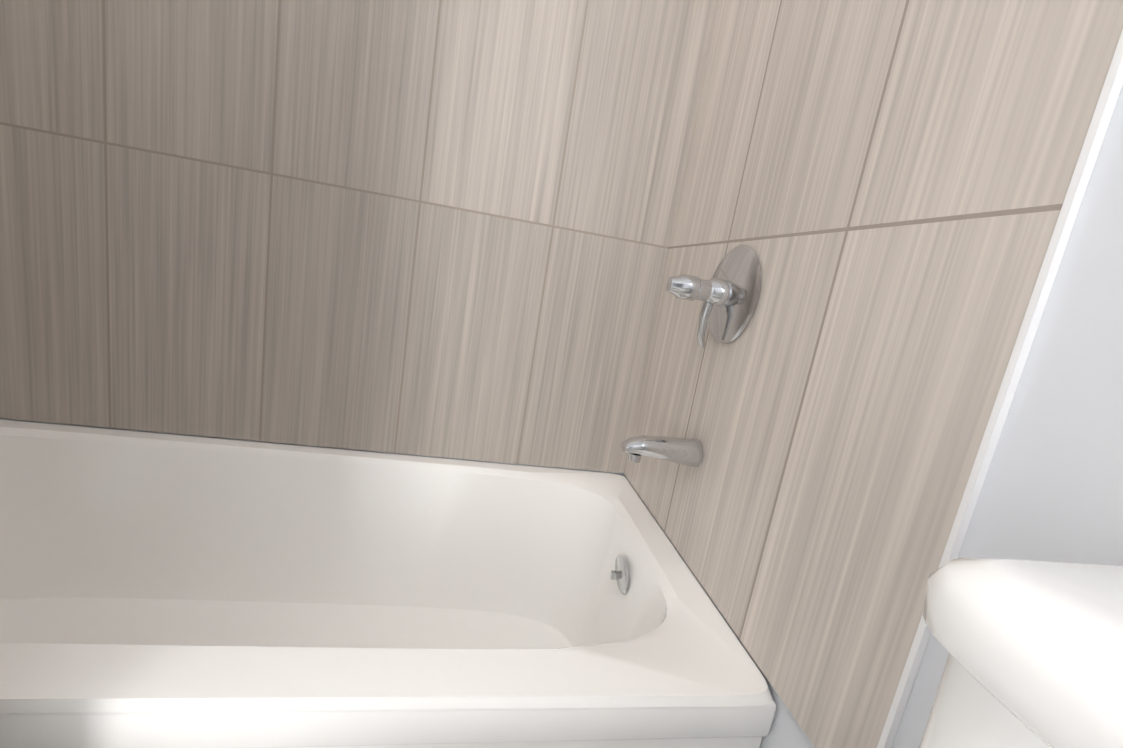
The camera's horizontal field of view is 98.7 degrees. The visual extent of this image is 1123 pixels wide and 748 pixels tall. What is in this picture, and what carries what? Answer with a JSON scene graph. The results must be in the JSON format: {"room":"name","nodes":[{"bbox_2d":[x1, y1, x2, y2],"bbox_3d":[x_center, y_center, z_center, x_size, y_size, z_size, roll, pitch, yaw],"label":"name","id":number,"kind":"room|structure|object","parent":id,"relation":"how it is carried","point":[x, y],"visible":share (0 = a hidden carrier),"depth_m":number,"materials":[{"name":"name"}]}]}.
{"room":"bathroom","nodes":[
{"label":"bathroom","id":0,"kind":"room"},
{"bbox_2d":[0,418,624,476],"bbox_3d":[-0.496,-0.646,1.012,1.620,2.460,0.100,7,11,-11],"label":"wall","id":1,"kind":"structure","parent":0,"point":[622,474],"depth_m":1.12,"materials":[{"name":"white paint"}]},
{"bbox_2d":[0,0,716,472],"bbox_3d":[-0.455,-0.833,0.922,1.619,2.049,0.008,7,11,-11],"label":"wall tile","id":2,"kind":"structure","parent":1,"relation":"attached to","point":[438,228],"depth_m":1.03,"materials":[{"name":"beige tile"}]},
{"bbox_2d":[625,85,1122,747],"bbox_3d":[0.554,-0.261,-0.085,0.100,2.460,2.720,7,11,-11],"label":"wall","id":3,"kind":"structure","parent":0,"point":[1051,489],"depth_m":0.36,"materials":[{"name":"white paint"}]},
{"bbox_2d":[624,0,1122,747],"bbox_3d":[0.396,-0.645,0.678,0.008,2.049,0.818,7,11,-11],"label":"wall tile","id":4,"kind":"structure","parent":3,"relation":"attached to","point":[890,192],"depth_m":0.55,"materials":[{"name":"beige tile"}]},
{"bbox_2d":[621,435,703,466],"bbox_3d":[0.181,0.137,0.878,0.142,0.052,0.052,7,11,-11],"label":"tub spout","id":5,"kind":"object","parent":4,"relation":"attached to","point":[686,451],"visible":1,"depth_m":0.86,"materials":[{"name":"silver metal"}]},
{"bbox_2d":[666,245,761,347],"bbox_3d":[0.236,-0.137,0.827,0.122,0.185,0.170,7,11,-11],"label":"shower valve","id":6,"kind":"object","parent":4,"relation":"attached to","point":[728,293],"visible":1,"depth_m":0.81,"materials":[{"name":"silver metal"}]},
{"bbox_3d":[-0.486,0.863,-0.012,1.820,0.080,2.720,7,11,-11],"label":"floor","id":7,"kind":"structure","parent":0,"visible":0},
{"bbox_2d":[0,419,775,747],"bbox_3d":[-0.596,0.433,0.822,1.612,0.407,0.686,7,11,-11],"label":"bathtub","id":8,"kind":"object","parent":7,"relation":"on","point":[168,591],"visible":1,"depth_m":0.99,"materials":[{"name":"white ceramic"}]},
{"bbox_2d":[919,557,1122,747],"bbox_3d":[0.020,0.488,0.079,0.677,0.776,0.436,7,11,-11],"label":"toilet","id":9,"kind":"object","parent":7,"relation":"on","point":[1034,648],"visible":1,"depth_m":0.20,"materials":[{"name":"white ceramic"}]}
]}

